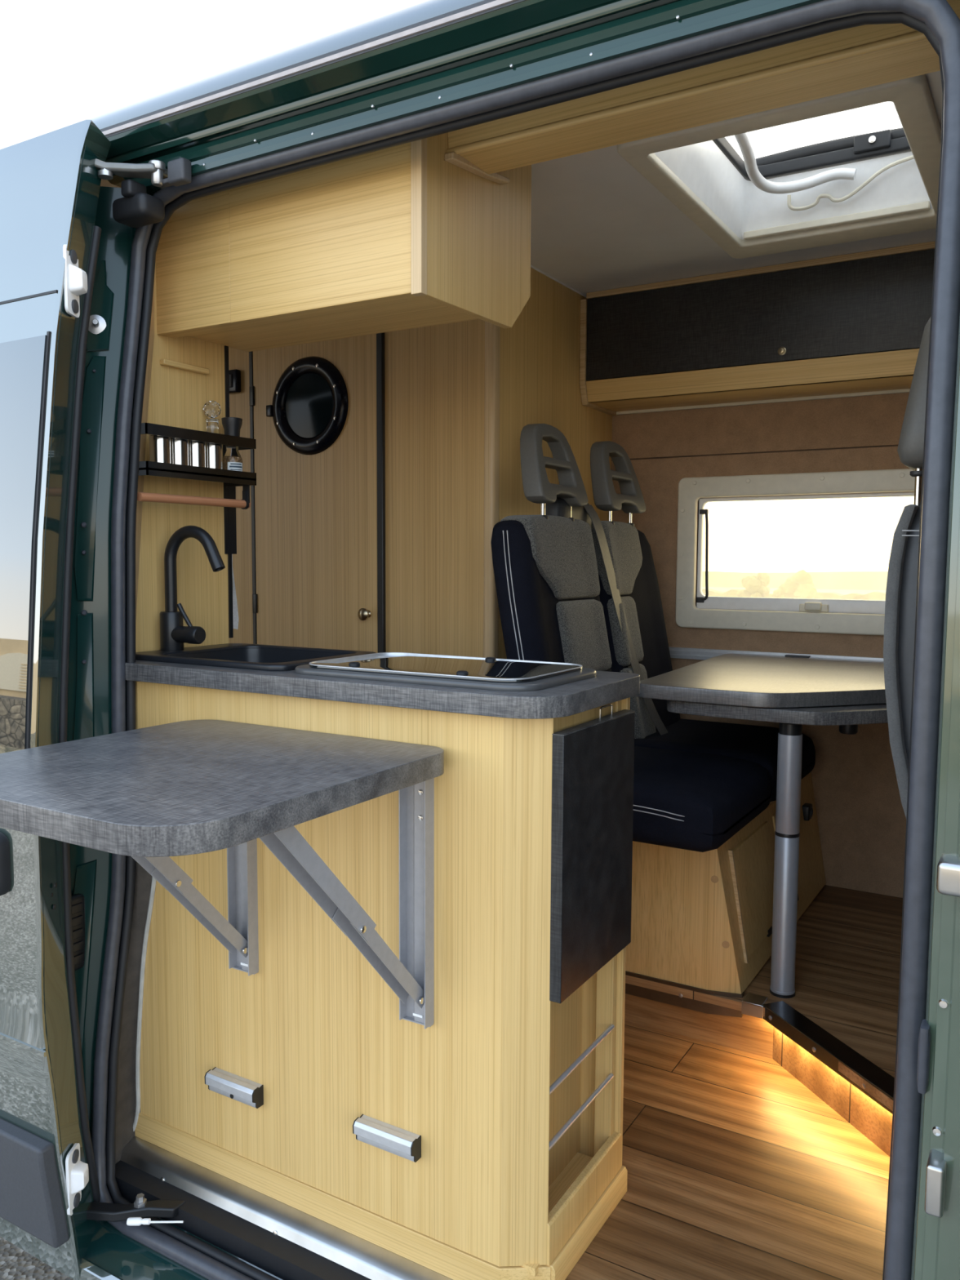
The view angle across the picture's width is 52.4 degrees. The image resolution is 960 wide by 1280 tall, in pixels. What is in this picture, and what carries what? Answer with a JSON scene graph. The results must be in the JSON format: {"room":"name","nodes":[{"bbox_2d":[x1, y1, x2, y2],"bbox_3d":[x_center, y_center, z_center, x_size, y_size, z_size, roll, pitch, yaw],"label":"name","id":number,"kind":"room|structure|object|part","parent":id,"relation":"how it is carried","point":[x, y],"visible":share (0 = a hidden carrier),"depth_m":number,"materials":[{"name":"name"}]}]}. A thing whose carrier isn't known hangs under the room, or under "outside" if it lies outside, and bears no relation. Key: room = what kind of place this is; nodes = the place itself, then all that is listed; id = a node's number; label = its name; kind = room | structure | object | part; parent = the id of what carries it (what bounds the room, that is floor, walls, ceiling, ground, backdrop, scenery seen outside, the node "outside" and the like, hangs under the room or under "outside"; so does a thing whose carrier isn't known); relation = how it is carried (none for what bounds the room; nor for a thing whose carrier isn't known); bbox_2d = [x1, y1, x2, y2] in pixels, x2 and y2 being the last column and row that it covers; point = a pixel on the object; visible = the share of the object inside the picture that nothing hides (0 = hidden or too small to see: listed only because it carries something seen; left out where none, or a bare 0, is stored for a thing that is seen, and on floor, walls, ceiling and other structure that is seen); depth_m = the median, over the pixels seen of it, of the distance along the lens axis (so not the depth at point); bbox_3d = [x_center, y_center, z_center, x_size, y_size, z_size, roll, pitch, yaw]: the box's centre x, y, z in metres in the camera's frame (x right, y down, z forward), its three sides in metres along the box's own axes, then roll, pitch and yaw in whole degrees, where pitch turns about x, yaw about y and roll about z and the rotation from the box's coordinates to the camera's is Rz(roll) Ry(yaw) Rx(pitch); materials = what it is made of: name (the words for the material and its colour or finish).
{"room":"vehicle interior","nodes":[
{"label":"vehicle interior","id":0,"kind":"room"},
{"bbox_2d":[138,461,256,486],"bbox_3d":[-0.584,-0.331,1.957,0.092,0.026,0.286,3,5,31],"label":"shelf","id":1,"kind":"object","parent":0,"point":[229,477],"depth_m":1.92,"materials":[{"name":"black metal"}]},
{"bbox_2d":[228,319,484,657],"bbox_3d":[-0.819,-0.111,3.150,1.944,1.937,0.020,3,5,31],"label":"wall","id":2,"kind":"structure","parent":0,"point":[434,375],"depth_m":2.71,"materials":[{"name":"brown wood"}]},
{"bbox_2d":[228,368,240,393],"bbox_3d":[-0.776,-0.806,3.042,0.065,0.070,0.027,3,5,31],"label":"wall switch","id":3,"kind":"object","parent":2,"relation":"attached to","point":[234,375],"visible":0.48,"depth_m":3.02,"materials":[{"name":"plastic"}]},
{"bbox_2d":[248,351,257,644],"bbox_3d":[-0.705,-0.104,3.079,0.014,1.937,0.022,3,5,31],"label":"trim","id":4,"kind":"structure","parent":2,"relation":"attached to","point":[251,353],"depth_m":3.04,"materials":[{"name":"black metal"}]},
{"bbox_2d":[248,333,377,653],"bbox_3d":[-0.506,-0.032,2.946,0.486,1.775,0.059,3,5,31],"label":"door","id":5,"kind":"structure","parent":2,"relation":"in","point":[314,404],"depth_m":2.90,"materials":[{"name":"brown wood"}]},
{"bbox_3d":[-0.509,-0.695,2.892,0.192,0.192,0.004,3,5,31],"label":"porthole glass","id":6,"kind":"part","parent":5,"relation":"part of","materials":[{"name":"black glass"}]},
{"bbox_3d":[-0.334,-0.075,2.825,0.036,0.036,0.035,3,5,31],"label":"door knob","id":7,"kind":"part","parent":5,"relation":"part of","materials":[{"name":"gold metal"}]},
{"bbox_2d":[376,332,386,653],"bbox_3d":[-0.280,-0.081,2.821,0.022,1.937,0.030,3,5,31],"label":"trim","id":8,"kind":"structure","parent":2,"relation":"attached to","point":[380,391],"depth_m":2.78,"materials":[{"name":"black metal"}]},
{"bbox_2d":[0,0,959,1279],"bbox_3d":[0.335,0.092,2.215,4.900,2.297,2.187,3,5,31],"label":"camper van","id":9,"kind":"object","parent":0,"point":[424,68],"visible":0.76,"depth_m":1.48,"materials":[{"name":"paint"}]},
{"bbox_2d":[0,120,111,1279],"bbox_3d":[-1.279,0.096,2.015,1.435,1.977,0.263,3,5,31],"label":"sliding door","id":10,"kind":"structure","parent":9,"relation":"attached to","point":[50,183],"depth_m":1.63,"materials":[{"name":"green paint"}]},
{"bbox_3d":[-0.854,0.372,1.654,0.158,0.110,0.045,3,5,31],"label":"door handle","id":11,"kind":"part","parent":10,"relation":"part of","materials":[{"name":"plastic"}]},
{"bbox_3d":[-0.689,0.142,1.678,0.044,1.925,0.191,3,5,31],"label":"door edge panel","id":12,"kind":"part","parent":10,"relation":"part of","materials":[{"name":"green paint"}]},
{"bbox_3d":[-0.674,-0.592,1.610,0.005,0.110,0.048,0,5,0],"label":"guide plate","id":13,"kind":"part","parent":10,"relation":"part of","materials":[{"name":"white plastic"}]},
{"bbox_3d":[-0.706,0.936,1.694,0.005,0.110,0.048,0,5,0],"label":"guide plate","id":14,"kind":"part","parent":10,"relation":"part of","materials":[{"name":"white plastic"}]},
{"bbox_2d":[86,1193,186,1226],"bbox_3d":[-0.656,1.015,1.737,0.304,0.050,0.079,1,5,9],"label":"roller","id":15,"kind":"object","parent":10,"relation":"attached to","point":[133,1213],"visible":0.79,"depth_m":1.73,"materials":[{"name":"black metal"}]},
{"bbox_2d":[88,314,106,333],"bbox_3d":[-0.698,-0.575,1.772,0.035,0.035,0.024,-1,5,-18],"label":"washer","id":16,"kind":"object","parent":9,"relation":"in","point":[97,323],"depth_m":1.78,"materials":[{"name":"metal"}]},
{"bbox_2d":[94,157,191,227],"bbox_3d":[-0.596,-0.778,1.659,0.160,0.090,0.155,3,5,31],"label":"door hinge","id":17,"kind":"object","parent":9,"relation":"attached to","point":[137,208],"visible":0.98,"depth_m":1.68,"materials":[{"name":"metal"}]},
{"bbox_3d":[-0.620,-0.811,1.675,0.175,0.019,0.044,-1,5,-18],"label":"arm","id":18,"kind":"part","parent":17,"relation":"part of","materials":[{"name":"metal"}]},
{"bbox_3d":[0.554,1.163,1.017,3.200,0.069,0.098,3,5,31],"label":"sill","id":19,"kind":"part","parent":9,"relation":"part of","materials":[{"name":"green paint"}]},
{"bbox_3d":[-0.074,1.110,1.561,1.480,0.170,0.205,3,5,31],"label":"sill","id":20,"kind":"part","parent":9,"relation":"part of","materials":[{"name":"green paint"}]},
{"bbox_3d":[0.641,-0.818,0.945,3.160,0.017,0.022,3,5,31],"label":"strip seat","id":21,"kind":"part","parent":9,"relation":"part of","materials":[{"name":"green metal"}]},
{"bbox_3d":[-0.012,-0.802,1.436,1.420,0.056,0.094,3,5,31],"label":"header rail","id":22,"kind":"part","parent":9,"relation":"part of","materials":[{"name":"paint"}]},
{"bbox_2d":[100,71,942,295],"bbox_3d":[-0.126,-1.037,2.563,3.650,0.012,1.710,3,5,31],"label":"ceiling","id":23,"kind":"structure","parent":0,"point":[597,224],"depth_m":2.46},
{"bbox_2d":[155,133,531,351],"bbox_3d":[-0.270,-0.787,1.911,0.636,0.381,0.384,3,5,31],"label":"upper cabinet","id":24,"kind":"object","parent":23,"relation":"attached to","point":[402,237],"visible":0.63,"depth_m":1.75,"materials":[{"name":"brown wood"}]},
{"bbox_3d":[-0.358,-0.598,1.796,0.620,0.011,0.027,3,5,31],"label":"light rail","id":25,"kind":"part","parent":24,"relation":"part of","materials":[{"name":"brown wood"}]},
{"bbox_3d":[-0.282,-0.759,1.714,0.418,0.350,0.020,3,5,31],"label":"flap door","id":26,"kind":"part","parent":24,"relation":"part of","materials":[{"name":"brown wood"}]},
{"bbox_3d":[-0.001,-0.773,1.760,0.016,0.377,0.368,3,5,31],"label":"panel","id":27,"kind":"part","parent":24,"relation":"part of","materials":[{"name":"brown wood"}]},
{"bbox_2d":[444,0,959,184],"bbox_3d":[0.363,-0.865,1.489,0.878,0.145,0.209,3,5,31],"label":"header beam","id":28,"kind":"structure","parent":23,"relation":"attached to","point":[866,55],"depth_m":1.45,"materials":[{"name":"brown wood"}]},
{"bbox_3d":[-0.003,-0.828,1.720,0.018,0.031,0.195,3,5,31],"label":"moulding","id":29,"kind":"part","parent":28,"relation":"part of","materials":[{"name":"brown wood"}]},
{"bbox_2d":[617,74,941,258],"bbox_3d":[0.706,-1.122,2.095,0.556,0.303,0.815,3,5,31],"label":"roof hatch","id":30,"kind":"object","parent":23,"relation":"attached to","point":[885,183],"visible":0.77,"depth_m":2.28,"materials":[{"name":"beige plastic"}]},
{"bbox_3d":[0.692,-1.130,2.080,0.510,0.030,0.715,3,5,31],"label":"seal frame","id":31,"kind":"part","parent":30,"relation":"part of","materials":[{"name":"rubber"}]},
{"bbox_3d":[0.847,-1.173,2.335,0.453,0.054,0.057,3,5,31],"label":"dome frame","id":32,"kind":"part","parent":30,"relation":"part of","materials":[{"name":"plastic"}]},
{"bbox_2d":[497,267,612,658],"bbox_3d":[0.228,-0.091,2.969,0.020,1.937,0.782,3,5,31],"label":"wall partition","id":33,"kind":"structure","parent":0,"point":[540,353],"depth_m":2.81,"materials":[{"name":"brown wood"}]},
{"bbox_2d":[483,321,500,658],"bbox_3d":[0.028,-0.065,2.645,0.034,1.937,0.032,3,5,31],"label":"trim","id":34,"kind":"structure","parent":33,"relation":"attached to","point":[492,332],"depth_m":2.60,"materials":[{"name":"brown wood"}]},
{"bbox_2d":[530,265,586,297],"bbox_3d":[0.248,-1.054,2.892,0.004,0.004,0.762,3,5,31],"label":"trim","id":35,"kind":"structure","parent":33,"relation":"attached to","point":[531,266],"depth_m":2.86,"materials":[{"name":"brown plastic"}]},
{"bbox_2d":[564,1020,889,1279],"bbox_3d":[-0.545,0.937,2.418,3.260,0.030,0.998,3,5,31],"label":"floor","id":36,"kind":"structure","parent":0,"point":[737,1170],"depth_m":1.77,"materials":[{"name":"brown wood"}]},
{"bbox_2d":[133,680,635,1279],"bbox_3d":[-0.214,0.531,1.788,0.922,0.909,0.372,3,5,31],"label":"base cabinet","id":37,"kind":"object","parent":36,"relation":"on","point":[484,1141],"visible":0.78,"depth_m":1.58,"materials":[{"name":"brown wood"}]},
{"bbox_2d":[0,719,444,1028],"bbox_3d":[-0.406,0.388,1.386,0.537,0.440,0.547,3,5,31],"label":"folding table","id":38,"kind":"object","parent":37,"relation":"attached to","point":[150,795],"visible":1,"depth_m":1.34,"materials":[{"name":"laminate"}]},
{"bbox_3d":[-0.535,0.299,1.486,0.040,0.228,0.214,3,5,31],"label":"arm","id":39,"kind":"part","parent":38,"relation":"part of","materials":[{"name":"grey metal"}]},
{"bbox_3d":[-0.460,0.454,1.626,0.034,0.206,0.187,3,5,31],"label":"arm","id":40,"kind":"part","parent":38,"relation":"part of","materials":[{"name":"grey metal"}]},
{"bbox_3d":[-0.415,0.380,1.696,0.052,0.405,0.024,3,5,31],"label":"bracket rail","id":41,"kind":"part","parent":38,"relation":"part of","materials":[{"name":"grey metal"}]},
{"bbox_3d":[-0.219,0.316,1.298,0.040,0.228,0.214,3,5,31],"label":"arm","id":42,"kind":"part","parent":38,"relation":"part of","materials":[{"name":"grey metal"}]},
{"bbox_3d":[-0.144,0.470,1.438,0.034,0.206,0.187,3,5,31],"label":"arm","id":43,"kind":"part","parent":38,"relation":"part of","materials":[{"name":"grey metal"}]},
{"bbox_3d":[-0.099,0.397,1.508,0.052,0.405,0.024,3,5,31],"label":"bracket rail","id":44,"kind":"part","parent":38,"relation":"part of","materials":[{"name":"grey metal"}]},
{"bbox_3d":[-0.440,0.801,1.743,0.114,0.037,0.026,3,5,31],"label":"pull handle","id":45,"kind":"part","parent":37,"relation":"part of","materials":[{"name":"metal"}]},
{"bbox_2d":[124,659,639,719],"bbox_3d":[-0.218,0.064,1.754,0.952,0.032,0.364,3,5,31],"label":"countertop","id":46,"kind":"structure","parent":37,"relation":"on","point":[606,687],"depth_m":1.52,"materials":[{"name":"laminate"}]},
{"bbox_2d":[135,260,233,652],"bbox_3d":[-0.614,-0.467,1.945,0.079,0.993,0.347,3,5,31],"label":"panel","id":47,"kind":"object","parent":46,"relation":"on","point":[184,374],"visible":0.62,"depth_m":2.00,"materials":[{"name":"brown wood"}]},
{"bbox_2d":[137,422,256,554],"bbox_3d":[-0.579,-0.296,1.968,0.092,0.242,0.325,3,5,31],"label":"spice rack","id":48,"kind":"object","parent":47,"relation":"attached to","point":[233,478],"visible":0.92,"depth_m":1.94,"materials":[{"name":"black metal"}]},
{"bbox_2d":[148,434,170,463],"bbox_3d":[-0.616,-0.368,1.879,0.040,0.083,0.040,3,5,31],"label":"spice jar","id":49,"kind":"object","parent":48,"relation":"on","point":[159,446],"visible":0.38,"depth_m":1.86,"materials":[{"name":"metal"}]},
{"bbox_2d":[170,437,188,465],"bbox_3d":[-0.593,-0.371,1.917,0.040,0.083,0.040,3,5,31],"label":"spice jar","id":50,"kind":"object","parent":48,"relation":"on","point":[179,446],"visible":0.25,"depth_m":1.90,"materials":[{"name":"metal"}]},
{"bbox_2d":[188,440,205,466],"bbox_3d":[-0.570,-0.374,1.955,0.040,0.083,0.040,3,5,31],"label":"spice jar","id":51,"kind":"object","parent":48,"relation":"on","point":[197,449],"visible":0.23,"depth_m":1.94,"materials":[{"name":"metal"}]},
{"bbox_3d":[-0.584,-0.404,1.951,0.092,0.020,0.286,3,5,31],"label":"guard rail","id":52,"kind":"part","parent":48,"relation":"part of","materials":[{"name":"black metal"}]},
{"bbox_2d":[203,400,221,433],"bbox_3d":[-0.559,-0.420,2.039,0.036,0.160,0.037,3,5,31],"label":"glass cruet","id":53,"kind":"object","parent":48,"relation":"on","point":[211,409],"visible":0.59,"depth_m":2.02,"materials":[{"name":"clear glass"}]},
{"bbox_2d":[205,417,219,433],"bbox_3d":[-0.559,-0.401,2.040,0.036,0.122,0.036,3,5,31],"label":"bottle","id":54,"kind":"object","parent":53,"relation":"attached to","point":[212,424],"depth_m":2.03,"materials":[{"name":"clear glass"}]},
{"bbox_2d":[204,442,222,469],"bbox_3d":[-0.547,-0.377,1.994,0.040,0.083,0.040,3,5,31],"label":"spice jar","id":55,"kind":"object","parent":48,"relation":"on","point":[213,451],"visible":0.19,"depth_m":1.98,"materials":[{"name":"metal"}]},
{"bbox_2d":[221,417,242,471],"bbox_3d":[-0.518,-0.401,2.040,0.043,0.123,0.043,3,5,31],"label":"pepper mill","id":56,"kind":"object","parent":48,"relation":"on","point":[232,460],"visible":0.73,"depth_m":2.02,"materials":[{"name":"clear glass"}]},
{"bbox_3d":[-0.518,-0.373,2.043,0.041,0.066,0.041,3,5,31],"label":"mill glass","id":57,"kind":"part","parent":56,"relation":"part of","materials":[{"name":"clear glass"}]},
{"bbox_2d":[229,462,241,470],"bbox_3d":[-0.507,-0.357,2.029,0.028,0.021,0.005,-3,6,-38],"label":"print","id":58,"kind":"object","parent":56,"relation":"on","point":[233,466],"depth_m":2.03},
{"bbox_2d":[231,554,239,629],"bbox_3d":[-0.571,-0.139,2.207,0.028,0.231,0.046,3,5,31],"label":"knife","id":59,"kind":"object","parent":47,"relation":"hanging from","point":[235,612],"visible":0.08,"depth_m":2.23,"materials":[{"name":"metal"}]},
{"bbox_2d":[159,525,225,650],"bbox_3d":[-0.567,-0.096,1.911,0.157,0.255,0.045,3,5,31],"label":"tap","id":60,"kind":"object","parent":46,"relation":"on","point":[173,633],"visible":0.98,"depth_m":1.92,"materials":[{"name":"black metal"}]},
{"bbox_2d":[159,611,183,650],"bbox_3d":[-0.615,-0.015,1.947,0.045,0.086,0.045,3,5,31],"label":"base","id":61,"kind":"object","parent":60,"relation":"attached to","point":[171,622],"depth_m":1.93,"materials":[{"name":"black metal"}]},
{"bbox_3d":[-0.581,-0.048,1.921,0.035,0.050,0.010,2,5,17],"label":"lever","id":62,"kind":"part","parent":60,"relation":"part of","materials":[{"name":"black metal"}]},
{"bbox_3d":[-0.563,-0.135,1.912,0.138,0.177,0.025,3,5,27],"label":"spout","id":63,"kind":"part","parent":60,"relation":"part of","materials":[{"name":"black metal"}]},
{"bbox_2d":[135,643,376,671],"bbox_3d":[-0.438,0.097,1.901,0.400,0.144,0.294,3,5,31],"label":"sink","id":64,"kind":"object","parent":46,"relation":"in","point":[236,655],"visible":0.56,"depth_m":1.96,"materials":[{"name":"metal"}]},
{"bbox_3d":[-0.424,0.099,1.894,0.298,0.140,0.256,3,5,31],"label":"bowl","id":65,"kind":"part","parent":64,"relation":"part of","materials":[{"name":"black metal"}]},
{"bbox_2d":[294,652,596,691],"bbox_3d":[-0.060,0.048,1.655,0.470,0.023,0.284,3,5,31],"label":"gas hob","id":66,"kind":"object","parent":46,"relation":"in","point":[491,673],"visible":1,"depth_m":1.59,"materials":[{"name":"clear glass"}]},
{"bbox_3d":[-0.060,0.045,1.656,0.426,0.006,0.258,3,5,31],"label":"glass lid","id":67,"kind":"part","parent":66,"relation":"part of","materials":[{"name":"clear glass"}]},
{"bbox_3d":[-0.150,0.803,1.569,0.113,0.037,0.026,3,5,31],"label":"pull handle","id":68,"kind":"part","parent":37,"relation":"part of","materials":[{"name":"metal"}]},
{"bbox_3d":[0.065,0.532,1.468,0.080,0.851,0.026,0,5,-3],"label":"corner post","id":69,"kind":"part","parent":37,"relation":"part of","materials":[{"name":"brown wood"}]},
{"bbox_3d":[0.165,0.769,1.595,0.008,0.008,0.254,3,5,31],"label":"retaining rod","id":70,"kind":"part","parent":37,"relation":"part of","materials":[{"name":"metal"}]},
{"bbox_3d":[0.165,0.681,1.588,0.008,0.008,0.254,3,5,31],"label":"retaining rod","id":71,"kind":"part","parent":37,"relation":"part of","materials":[{"name":"metal"}]},
{"bbox_3d":[0.154,0.123,1.562,0.036,0.050,0.275,3,5,31],"label":"rail","id":72,"kind":"part","parent":37,"relation":"part of","materials":[{"name":"brown wood"}]},
{"bbox_3d":[-0.138,0.514,1.949,0.860,0.895,0.015,3,5,31],"label":"panel","id":73,"kind":"part","parent":37,"relation":"part of","materials":[{"name":"brown wood"}]},
{"bbox_2d":[611,392,909,897],"bbox_3d":[0.772,-0.102,3.128,4.700,1.937,0.050,3,5,31],"label":"wall","id":74,"kind":"structure","parent":0,"point":[861,818],"depth_m":2.97,"materials":[{"name":"brown fabric"}]},
{"bbox_2d":[611,444,897,461],"bbox_3d":[1.609,-0.538,2.561,2.725,0.004,0.004,3,5,31],"label":"trim","id":75,"kind":"structure","parent":74,"relation":"attached to","point":[883,445],"depth_m":2.99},
{"bbox_2d":[579,240,935,416],"bbox_3d":[1.071,-0.867,2.705,1.624,0.338,0.262,3,5,31],"label":"locker","id":76,"kind":"object","parent":74,"relation":"attached to","point":[848,325],"visible":1,"depth_m":2.75,"materials":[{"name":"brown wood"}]},
{"bbox_3d":[0.382,-0.895,3.116,0.019,0.320,0.259,3,5,31],"label":"trim","id":77,"kind":"part","parent":76,"relation":"part of","materials":[{"name":"brown wood"}]},
{"bbox_3d":[1.024,-0.733,2.619,1.606,0.062,0.034,3,5,31],"label":"rail","id":78,"kind":"part","parent":76,"relation":"part of","materials":[{"name":"brown wood"}]},
{"bbox_3d":[1.019,-1.018,2.585,1.606,0.017,0.018,3,5,31],"label":"rail","id":79,"kind":"part","parent":76,"relation":"part of","materials":[{"name":"brown wood"}]},
{"bbox_3d":[0.836,-0.801,2.702,0.023,0.023,0.007,3,5,31],"label":"flap knob","id":80,"kind":"part","parent":76,"relation":"part of","materials":[{"name":"gold metal"}]},
{"bbox_2d":[668,646,883,661],"bbox_3d":[0.894,0.055,3.028,1.075,0.035,0.016,3,5,31],"label":"rail","id":81,"kind":"object","parent":74,"relation":"attached to","point":[675,652],"visible":0.13,"depth_m":3.11,"materials":[{"name":"metal"}]},
{"bbox_2d":[675,468,915,635],"bbox_3d":[0.992,-0.264,2.960,0.806,0.479,0.060,3,5,31],"label":"window","id":82,"kind":"structure","parent":74,"relation":"in","point":[707,614],"depth_m":3.00,"materials":[{"name":"beige plastic"}]},
{"bbox_3d":[0.719,-0.269,3.130,0.021,0.299,0.044,-4,6,-41],"label":"stay arm","id":83,"kind":"part","parent":82,"relation":"part of","materials":[{"name":"plastic"}]},
{"bbox_3d":[0.999,-0.263,2.970,0.689,0.358,0.020,3,5,31],"label":"frame","id":84,"kind":"part","parent":82,"relation":"part of","materials":[{"name":"white plastic"}]},
{"bbox_2d":[625,884,902,1111],"bbox_3d":[0.444,0.787,2.656,4.700,0.020,1.215,3,5,31],"label":"floor","id":85,"kind":"structure","parent":0,"point":[848,941],"depth_m":2.33,"materials":[{"name":"brown wood"}]},
{"bbox_2d":[625,772,826,1017],"bbox_3d":[0.502,0.611,2.756,0.732,0.407,0.955,3,5,31],"label":"box","id":86,"kind":"object","parent":85,"relation":"on","point":[701,922],"visible":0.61,"depth_m":2.28,"materials":[{"name":"brown wood"}]},
{"bbox_2d":[490,423,815,852],"bbox_3d":[0.487,-0.070,2.582,0.613,0.976,0.990,3,5,31],"label":"bench","id":87,"kind":"object","parent":86,"relation":"on","point":[573,586],"visible":0.84,"depth_m":2.50,"materials":[{"name":"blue fabric"}]},
{"bbox_3d":[0.158,-0.324,2.449,0.012,0.075,0.011,3,5,31],"label":"post","id":88,"kind":"part","parent":87,"relation":"part of","materials":[{"name":"metal"}]},
{"bbox_3d":[0.209,0.044,2.513,0.217,0.702,0.448,3,5,31],"label":"backrest","id":89,"kind":"part","parent":87,"relation":"part of","materials":[{"name":"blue fabric"}]},
{"bbox_3d":[0.374,-0.352,2.808,0.012,0.075,0.011,3,5,31],"label":"post","id":90,"kind":"part","parent":87,"relation":"part of","materials":[{"name":"metal"}]},
{"bbox_3d":[0.452,-0.363,2.938,0.012,0.075,0.011,3,5,31],"label":"post","id":91,"kind":"part","parent":87,"relation":"part of","materials":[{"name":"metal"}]},
{"bbox_3d":[0.445,0.013,2.906,0.217,0.702,0.452,3,5,31],"label":"backrest","id":92,"kind":"part","parent":87,"relation":"part of","materials":[{"name":"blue fabric"}]},
{"bbox_2d":[632,746,771,852],"bbox_3d":[0.427,0.369,2.364,0.452,0.137,0.488,3,5,31],"label":"cushion","id":93,"kind":"object","parent":87,"relation":"on","point":[686,800],"depth_m":2.16,"materials":[{"name":"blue fabric"}]},
{"bbox_2d":[634,719,815,801],"bbox_3d":[0.682,0.336,2.789,0.452,0.137,0.491,3,5,31],"label":"cushion","id":94,"kind":"object","parent":87,"relation":"on","point":[758,744],"depth_m":2.73,"materials":[{"name":"black fabric"}]},
{"bbox_3d":[0.682,0.608,2.405,0.049,0.250,0.315,3,5,31],"label":"inspection door","id":95,"kind":"part","parent":86,"relation":"part of","materials":[{"name":"brown wood"}]},
{"bbox_3d":[0.479,0.414,2.754,0.678,0.015,0.955,3,5,31],"label":"lid","id":96,"kind":"part","parent":86,"relation":"part of","materials":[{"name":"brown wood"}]},
{"bbox_3d":[0.861,0.584,2.703,0.049,0.250,0.260,3,5,31],"label":"inspection door","id":97,"kind":"part","parent":86,"relation":"part of","materials":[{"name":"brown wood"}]},
{"bbox_2d":[802,803,813,821],"bbox_3d":[0.963,0.506,2.869,0.027,0.044,0.044,3,5,31],"label":"power outlet","id":98,"kind":"object","parent":86,"relation":"attached to","point":[807,810],"visible":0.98,"depth_m":2.85,"materials":[{"name":"black plastic"}]},
{"bbox_2d":[741,992,767,1018],"bbox_3d":[0.622,0.826,2.204,0.048,0.030,0.051,3,5,31],"label":"trim","id":99,"kind":"structure","parent":85,"relation":"attached to","point":[752,1004],"depth_m":2.19,"materials":[{"name":"metal"}]},
{"bbox_2d":[624,993,892,1156],"bbox_3d":[-0.387,0.848,2.675,3.260,0.108,0.325,3,5,31],"label":"step riser","id":100,"kind":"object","parent":85,"relation":"attached to","point":[748,1033],"depth_m":2.19,"materials":[{"name":"brown wood"}]},
{"bbox_2d":[636,653,888,998],"bbox_3d":[0.846,0.433,2.567,0.672,0.704,0.904,3,5,31],"label":"table","id":101,"kind":"object","parent":85,"relation":"on","point":[793,691],"visible":0.84,"depth_m":2.21,"materials":[{"name":"laminate"}]},
{"bbox_3d":[0.697,0.511,2.219,0.055,0.603,0.055,3,5,31],"label":"leg","id":102,"kind":"part","parent":101,"relation":"part of","materials":[{"name":"silver metal"}]},
{"bbox_2d":[778,723,802,735],"bbox_3d":[0.698,0.197,2.193,0.060,0.034,0.060,3,5,31],"label":"socket","id":103,"kind":"object","parent":101,"relation":"attached to","point":[784,729],"depth_m":2.17,"materials":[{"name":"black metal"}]},
{"bbox_3d":[0.838,0.195,2.218,0.040,0.034,0.040,3,5,31],"label":"swivel knob","id":104,"kind":"part","parent":101,"relation":"part of","materials":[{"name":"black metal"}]},
{"bbox_2d":[762,1000,894,1113],"bbox_3d":[0.742,0.849,1.940,0.055,0.032,0.528,-1,5,-19],"label":"trim","id":105,"kind":"structure","parent":85,"relation":"attached to","point":[829,1050],"depth_m":2.00,"materials":[{"name":"metal"}]},
{"bbox_2d":[883,317,930,817],"bbox_3d":[1.055,0.143,1.680,0.632,1.428,0.474,3,5,31],"label":"seat","id":106,"kind":"object","parent":85,"relation":"on","point":[902,575],"visible":0.27,"depth_m":1.62,"materials":[{"name":"fabric"}]},
{"bbox_3d":[0.891,0.088,1.774,0.224,0.662,0.450,3,5,31],"label":"backrest","id":107,"kind":"part","parent":106,"relation":"part of","materials":[{"name":"fabric"}]},
{"bbox_3d":[0.775,-0.269,1.725,0.013,0.075,0.013,3,5,31],"label":"post","id":108,"kind":"part","parent":106,"relation":"part of","materials":[{"name":"metal"}]},
{"label":"outside","id":109,"kind":"structure","parent":0,"visible":0},
{"bbox_2d":[0,586,885,1279],"bbox_3d":[5.161,0.843,10.090,120.000,0.050,140.000,3,5,31],"label":"ground","id":110,"kind":"structure","parent":109,"point":[15,1264],"depth_m":2.25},
{"bbox_2d":[733,572,769,597],"bbox_3d":[5.396,-0.693,19.180,0.672,1.263,0.751,-2,5,-25],"label":"bush","id":111,"kind":"object","parent":110,"relation":"on","point":[755,586],"visible":0.45,"depth_m":18.99,"materials":[{"name":"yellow plant"}]},
{"bbox_2d":[702,588,885,599],"bbox_3d":[6.946,-0.491,19.813,12.000,1.030,0.749,3,5,31],"label":"hedge","id":112,"kind":"object","parent":110,"relation":"on","point":[877,595],"visible":0.06,"depth_m":19.47,"materials":[{"name":"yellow plant"}]},
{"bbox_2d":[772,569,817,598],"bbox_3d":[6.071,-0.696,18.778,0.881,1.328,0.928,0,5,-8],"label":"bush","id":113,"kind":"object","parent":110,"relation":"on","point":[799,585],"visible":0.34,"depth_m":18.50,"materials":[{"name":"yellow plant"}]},
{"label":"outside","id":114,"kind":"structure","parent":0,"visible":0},
{"bbox_2d":[702,571,888,590],"bbox_3d":[33.910,-3.851,57.926,160.000,1.716,16.000,3,5,31],"label":"hill","id":115,"kind":"structure","parent":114,"point":[863,580],"depth_m":57.95,"materials":[{"name":"beige sand"}]}
]}

